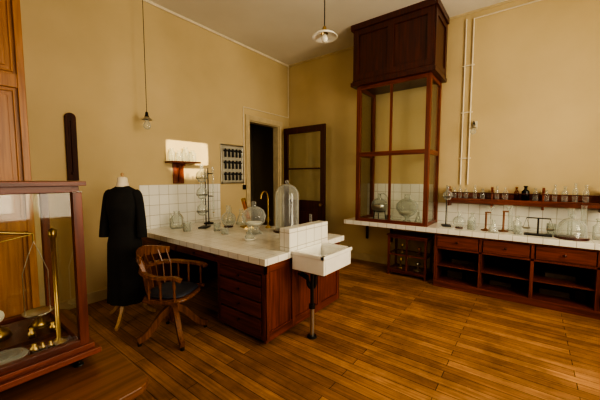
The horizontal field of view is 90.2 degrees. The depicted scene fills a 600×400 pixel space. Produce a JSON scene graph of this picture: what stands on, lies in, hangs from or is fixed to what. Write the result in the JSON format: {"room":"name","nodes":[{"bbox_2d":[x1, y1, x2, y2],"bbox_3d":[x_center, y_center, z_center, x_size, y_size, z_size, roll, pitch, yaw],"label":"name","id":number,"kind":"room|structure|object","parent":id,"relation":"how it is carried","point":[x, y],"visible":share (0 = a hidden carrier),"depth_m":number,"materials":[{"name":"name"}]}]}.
{"room":"old chemistry laboratory","nodes":[
{"label":"old chemistry laboratory","id":0,"kind":"room"},
{"bbox_2d":[20,0,288,305],"bbox_3d":[-2.615,-0.737,3.895,0.150,4.100,7.850,3,5,37],"label":"wall","id":1,"kind":"structure","parent":0,"point":[84,59],"depth_m":4.04,"materials":[{"name":"paint"}]},
{"bbox_2d":[64,113,78,180],"bbox_3d":[-2.734,-0.637,3.583,0.050,0.805,0.110,3,5,37],"label":"board","id":2,"kind":"object","parent":1,"relation":"attached to","point":[69,118],"depth_m":3.58,"materials":[{"name":"brown wood"}]},
{"bbox_2d":[40,288,106,309],"bbox_3d":[-2.532,1.240,4.008,0.020,0.140,7.500,3,5,37],"label":"baseboard","id":3,"kind":"structure","parent":1,"relation":"attached to","point":[70,303],"depth_m":3.80,"materials":[{"name":"beige wood"}]},
{"bbox_2d":[139,184,220,228],"bbox_3d":[-1.855,0.068,4.810,0.012,0.640,1.390,3,5,37],"label":"tile backsplash","id":4,"kind":"structure","parent":1,"relation":"attached to","point":[162,203],"depth_m":4.72,"materials":[{"name":"tile"}]},
{"bbox_2d":[165,161,200,183],"bbox_3d":[-1.812,-0.427,4.659,0.220,0.340,0.480,3,5,37],"label":"wall shelf","id":5,"kind":"object","parent":1,"relation":"attached to","point":[178,166],"visible":1,"depth_m":4.65,"materials":[{"name":"brown wood"}]},
{"bbox_2d":[143,0,288,66],"bbox_3d":[-2.532,-2.762,3.714,0.020,0.035,7.500,3,5,37],"label":"trim","id":6,"kind":"structure","parent":1,"relation":"attached to","point":[146,1],"depth_m":5.01,"materials":[{"name":"beige paint"}]},
{"bbox_2d":[220,143,243,183],"bbox_3d":[-1.237,-0.661,5.513,0.071,0.710,0.520,3,5,37],"label":"display board","id":7,"kind":"object","parent":1,"relation":"attached to","point":[231,156],"visible":1,"depth_m":5.49,"materials":[{"name":"silver metal"}]},
{"bbox_2d":[245,114,282,226],"bbox_3d":[-0.779,-0.272,6.295,0.180,2.820,1.070,3,5,37],"label":"trim","id":8,"kind":"structure","parent":1,"relation":"attached to","point":[249,119],"depth_m":6.55,"materials":[{"name":"beige wood"}]},
{"bbox_2d":[243,67,288,188],"bbox_3d":[-0.675,-1.579,6.211,0.030,2.680,1.374,3,5,37],"label":"conduit","id":9,"kind":"object","parent":1,"relation":"attached to","point":[244,185],"visible":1,"depth_m":5.79,"materials":[{"name":"beige paint"}]},
{"bbox_2d":[284,124,325,226],"bbox_3d":[0.057,-0.196,6.222,1.060,2.640,0.115,3,5,37],"label":"door","id":10,"kind":"structure","parent":1,"relation":"in","point":[296,212],"depth_m":6.22,"materials":[{"name":"brown wood"}]},
{"bbox_2d":[250,124,273,225],"bbox_3d":[-1.495,-0.541,6.683,1.450,3.300,2.600,3,5,37],"label":"doorway","id":11,"kind":"structure","parent":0,"point":[261,137],"depth_m":7.81,"materials":[{"name":"paint"}]},
{"bbox_2d":[149,0,506,64],"bbox_3d":[-0.124,-2.693,1.859,6.500,0.100,7.900,3,5,37],"label":"ceiling","id":12,"kind":"structure","parent":0,"point":[281,30],"depth_m":4.64,"materials":[{"name":"paint"}]},
{"bbox_2d":[141,0,151,120],"bbox_3d":[-2.085,-1.879,4.016,0.134,1.840,0.134,3,5,37],"label":"hanging light bulb","id":13,"kind":"object","parent":12,"relation":"hanging from","point":[146,117],"visible":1,"depth_m":4.03,"materials":[{"name":"black metal"}]},
{"bbox_2d":[311,0,337,42],"bbox_3d":[0.291,-2.322,3.528,0.310,0.885,0.310,3,5,37],"label":"pendant lamp","id":14,"kind":"object","parent":12,"relation":"hanging from","point":[324,35],"visible":1,"depth_m":3.56,"materials":[{"name":"white glass"}]},
{"bbox_2d":[69,258,599,399],"bbox_3d":[-0.776,1.449,2.794,8.300,0.100,8.100,3,5,37],"label":"floor","id":15,"kind":"structure","parent":0,"point":[392,336],"depth_m":2.78,"materials":[{"name":"brown wood"}]},
{"bbox_2d":[0,0,39,317],"bbox_3d":[-3.163,-0.474,2.502,0.659,3.780,1.310,3,5,37],"label":"wooden door","id":16,"kind":"structure","parent":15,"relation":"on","point":[16,210],"depth_m":2.75,"materials":[{"name":"brown wood"}]},
{"bbox_2d":[0,309,147,399],"bbox_3d":[-1.539,1.159,1.179,1.230,0.715,1.350,3,5,37],"label":"table","id":17,"kind":"object","parent":15,"relation":"on","point":[106,374],"visible":0.45,"depth_m":1.30,"materials":[{"name":"brown wood"}]},
{"bbox_2d":[0,181,100,391],"bbox_3d":[-1.499,0.361,1.234,0.655,0.870,0.940,3,5,37],"label":"display case","id":18,"kind":"object","parent":17,"relation":"on","point":[17,367],"visible":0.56,"depth_m":1.37,"materials":[{"name":"brown wood"}]},
{"bbox_2d":[0,231,61,353],"bbox_3d":[-1.447,0.409,1.400,0.300,0.539,0.450,3,5,37],"label":"precision balance","id":19,"kind":"object","parent":18,"relation":"in","point":[38,326],"visible":1,"depth_m":1.48,"materials":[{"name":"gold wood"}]},
{"bbox_2d":[29,340,53,354],"bbox_3d":[-1.169,0.660,1.353,0.032,0.045,0.083,3,5,37],"label":"weight","id":20,"kind":"object","parent":18,"relation":"in","point":[34,348],"visible":0.88,"depth_m":1.34,"materials":[{"name":"gold metal"}]},
{"bbox_2d":[48,228,67,345],"bbox_3d":[-1.144,0.403,1.400,0.070,0.550,0.069,3,5,37],"label":"column","id":21,"kind":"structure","parent":18,"relation":"in","point":[52,233],"depth_m":1.39,"materials":[{"name":"gold metal"}]},
{"bbox_2d":[99,173,156,330],"bbox_3d":[-1.948,0.528,3.279,0.533,1.654,0.462,-1,4,-7],"label":"mannequin","id":22,"kind":"object","parent":15,"relation":"on","point":[123,217],"visible":0.95,"depth_m":3.24,"materials":[{"name":"black fabric"}]},
{"bbox_2d":[136,245,207,350],"bbox_3d":[-1.317,0.924,3.015,0.593,0.916,0.599,1,4,10],"label":"swivel armchair","id":23,"kind":"object","parent":15,"relation":"on","point":[171,294],"visible":1,"depth_m":2.95,"materials":[{"name":"brown wood"}]},
{"bbox_2d":[142,219,343,343],"bbox_3d":[-0.866,0.873,4.087,2.508,0.860,1.460,3,5,37],"label":"laboratory bench","id":24,"kind":"object","parent":15,"relation":"on","point":[261,296],"visible":0.88,"depth_m":3.19,"materials":[{"name":"tile"}]},
{"bbox_2d":[196,169,210,228],"bbox_3d":[-1.437,-0.056,4.437,0.170,0.941,0.247,0,4,3],"label":"stand","id":25,"kind":"object","parent":24,"relation":"on","point":[205,194],"visible":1,"depth_m":4.51,"materials":[{"name":"black metal"}]},
{"bbox_2d":[204,168,214,223],"bbox_3d":[-1.478,-0.073,4.825,0.158,0.918,0.180,-2,5,-25],"label":"stand","id":26,"kind":"object","parent":24,"relation":"on","point":[208,222],"visible":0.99,"depth_m":4.82,"materials":[{"name":"black metal"}]},
{"bbox_2d":[240,198,253,227],"bbox_3d":[-0.817,0.190,4.518,0.140,0.438,0.262,-3,5,-32],"label":"microscope","id":27,"kind":"object","parent":24,"relation":"on","point":[243,200],"visible":0.91,"depth_m":4.48,"materials":[{"name":"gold metal"}]},
{"bbox_2d":[242,236,256,240],"bbox_3d":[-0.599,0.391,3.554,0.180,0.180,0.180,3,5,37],"label":"dish","id":28,"kind":"object","parent":24,"relation":"on","point":[248,238],"visible":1,"depth_m":3.59,"materials":[{"name":"white ceramic"}]},
{"bbox_2d":[243,201,265,233],"bbox_3d":[-0.617,0.231,4.012,0.330,0.431,0.330,3,5,37],"label":"glass desiccator","id":29,"kind":"object","parent":24,"relation":"on","point":[248,222],"visible":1,"depth_m":4.00,"materials":[{"name":"clear glass"}]},
{"bbox_2d":[260,191,270,227],"bbox_3d":[-0.517,0.140,4.398,0.100,0.556,0.227,3,5,37],"label":"tap","id":30,"kind":"object","parent":24,"relation":"on","point":[268,219],"visible":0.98,"depth_m":4.44,"materials":[{"name":"gold metal"}]},
{"bbox_2d":[280,220,327,251],"bbox_3d":[0.061,0.384,3.304,0.130,0.230,0.710,3,5,37],"label":"tile backsplash","id":31,"kind":"structure","parent":24,"relation":"on","point":[295,237],"depth_m":3.17,"materials":[{"name":"white tile"}]},
{"bbox_2d":[292,242,351,339],"bbox_3d":[0.223,0.938,3.143,0.431,0.869,0.550,3,5,37],"label":"sink","id":32,"kind":"object","parent":15,"relation":"on","point":[321,259],"visible":1,"depth_m":2.98,"materials":[{"name":"white ceramic"}]},
{"bbox_2d":[387,230,434,280],"bbox_3d":[1.820,0.900,4.950,0.650,0.680,0.410,3,5,37],"label":"display case","id":33,"kind":"object","parent":15,"relation":"on","point":[401,268],"visible":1,"depth_m":4.89,"materials":[{"name":"brown wood"}]},
{"bbox_2d":[433,233,599,319],"bbox_3d":[3.097,0.914,3.943,2.370,0.799,0.636,3,5,37],"label":"base cabinet","id":34,"kind":"object","parent":15,"relation":"on","point":[523,263],"visible":0.82,"depth_m":3.94,"materials":[{"name":"brown wood"}]},
{"bbox_2d":[344,217,599,249],"bbox_3d":[2.555,0.624,4.342,3.980,0.420,0.668,3,5,37],"label":"countertop","id":35,"kind":"structure","parent":34,"relation":"on","point":[468,230],"depth_m":4.09,"materials":[{"name":"tile"}]},
{"bbox_2d":[371,193,387,219],"bbox_3d":[1.395,0.114,5.223,0.280,0.470,0.309,-1,4,-16],"label":"tripod stand","id":36,"kind":"object","parent":35,"relation":"on","point":[378,208],"visible":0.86,"depth_m":5.15,"materials":[{"name":"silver metal"}]},
{"bbox_2d":[351,0,449,226],"bbox_3d":[1.593,-1.249,4.924,1.340,3.230,0.730,3,5,37],"label":"fume hood","id":37,"kind":"object","parent":35,"relation":"on","point":[405,48],"visible":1,"depth_m":4.63,"materials":[{"name":"brown wood"}]},
{"bbox_2d":[396,198,417,214],"bbox_3d":[1.771,0.138,4.945,0.350,0.460,0.350,3,5,37],"label":"glass globe","id":38,"kind":"object","parent":35,"relation":"on","point":[401,212],"visible":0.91,"depth_m":4.91,"materials":[{"name":"clear glass"}]},
{"bbox_2d":[441,185,450,226],"bbox_3d":[2.240,0.086,4.556,0.140,0.620,0.218,2,4,20],"label":"stand","id":39,"kind":"object","parent":35,"relation":"on","point":[446,196],"visible":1,"depth_m":4.61,"materials":[{"name":"black metal"}]},
{"bbox_2d":[481,212,490,230],"bbox_3d":[2.609,0.255,4.155,0.160,0.342,0.118,3,5,37],"label":"stand","id":40,"kind":"object","parent":35,"relation":"on","point":[485,228],"visible":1,"depth_m":4.16,"materials":[{"name":"brown wood"}]},
{"bbox_2d":[498,211,508,231],"bbox_3d":[2.804,0.249,4.080,0.160,0.365,0.118,3,5,37],"label":"stand","id":41,"kind":"object","parent":35,"relation":"on","point":[503,221],"visible":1,"depth_m":4.08,"materials":[{"name":"brown wood"}]},
{"bbox_2d":[522,217,553,236],"bbox_3d":[3.032,0.339,3.809,0.330,0.227,0.120,3,5,37],"label":"laboratory balance","id":42,"kind":"object","parent":35,"relation":"on","point":[525,233],"visible":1,"depth_m":3.80,"materials":[{"name":"black metal"}]},
{"bbox_2d":[554,218,589,240],"bbox_3d":[3.286,0.314,3.611,0.322,0.305,0.322,3,5,37],"label":"glass cloche","id":43,"kind":"object","parent":35,"relation":"on","point":[559,236],"visible":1,"depth_m":3.57,"materials":[{"name":"clear glass"}]},
{"bbox_2d":[447,256,585,301],"bbox_3d":[2.943,1.060,4.197,1.550,0.290,0.200,3,5,37],"label":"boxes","id":44,"kind":"object","parent":34,"relation":"in","point":[579,294],"visible":0.93,"depth_m":3.94,"materials":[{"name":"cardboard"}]},
{"bbox_2d":[289,0,599,264],"bbox_3d":[2.210,-0.821,5.036,6.100,4.100,0.150,3,5,37],"label":"wall","id":45,"kind":"structure","parent":0,"point":[535,104],"depth_m":4.50,"materials":[{"name":"paint"}]},
{"bbox_2d":[351,251,433,272],"bbox_3d":[2.166,1.159,5.107,6.080,0.140,0.020,3,5,37],"label":"baseboard","id":46,"kind":"structure","parent":45,"relation":"attached to","point":[355,255],"depth_m":5.62,"materials":[{"name":"brown wood"}]},
{"bbox_2d":[289,0,516,66],"bbox_3d":[2.166,-2.845,4.813,6.080,0.030,0.020,3,5,37],"label":"trim","id":47,"kind":"structure","parent":45,"relation":"attached to","point":[507,1],"depth_m":4.59,"materials":[{"name":"beige paint"}]},
{"bbox_2d":[469,121,477,129],"bbox_3d":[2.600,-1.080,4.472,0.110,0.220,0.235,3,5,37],"label":"light switch","id":48,"kind":"object","parent":45,"relation":"attached to","point":[474,126],"visible":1,"depth_m":4.47,"materials":[{"name":"beige paint"}]},
{"bbox_2d":[367,183,599,235],"bbox_3d":[2.933,0.095,4.442,4.150,0.640,0.012,3,5,37],"label":"tile backsplash","id":49,"kind":"structure","parent":45,"relation":"attached to","point":[474,213],"depth_m":4.56,"materials":[{"name":"tile"}]},
{"bbox_2d":[459,0,540,183],"bbox_3d":[3.498,-1.438,3.881,2.510,2.500,0.029,3,5,37],"label":"conduit","id":50,"kind":"object","parent":45,"relation":"attached to","point":[471,64],"visible":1,"depth_m":4.57,"materials":[{"name":"beige metal"}]},
{"bbox_2d":[447,186,599,212],"bbox_3d":[3.050,-0.029,4.215,1.742,0.300,0.187,3,5,37],"label":"shelf","id":51,"kind":"object","parent":45,"relation":"attached to","point":[542,200],"visible":0.99,"depth_m":4.11,"materials":[{"name":"brown wood"}]},
{"bbox_2d":[514,187,518,199],"bbox_3d":[3.048,-0.090,4.208,0.060,0.180,0.060,3,5,37],"label":"bottle","id":52,"kind":"object","parent":51,"relation":"in","point":[516,196],"visible":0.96,"depth_m":4.19,"materials":[{"name":"brown glass"}]},
{"bbox_2d":[521,186,529,200],"bbox_3d":[3.127,-0.096,4.147,0.090,0.200,0.090,3,5,37],"label":"bottle","id":53,"kind":"object","parent":51,"relation":"in","point":[525,191],"visible":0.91,"depth_m":4.12,"materials":[{"name":"black glass"}]}
]}

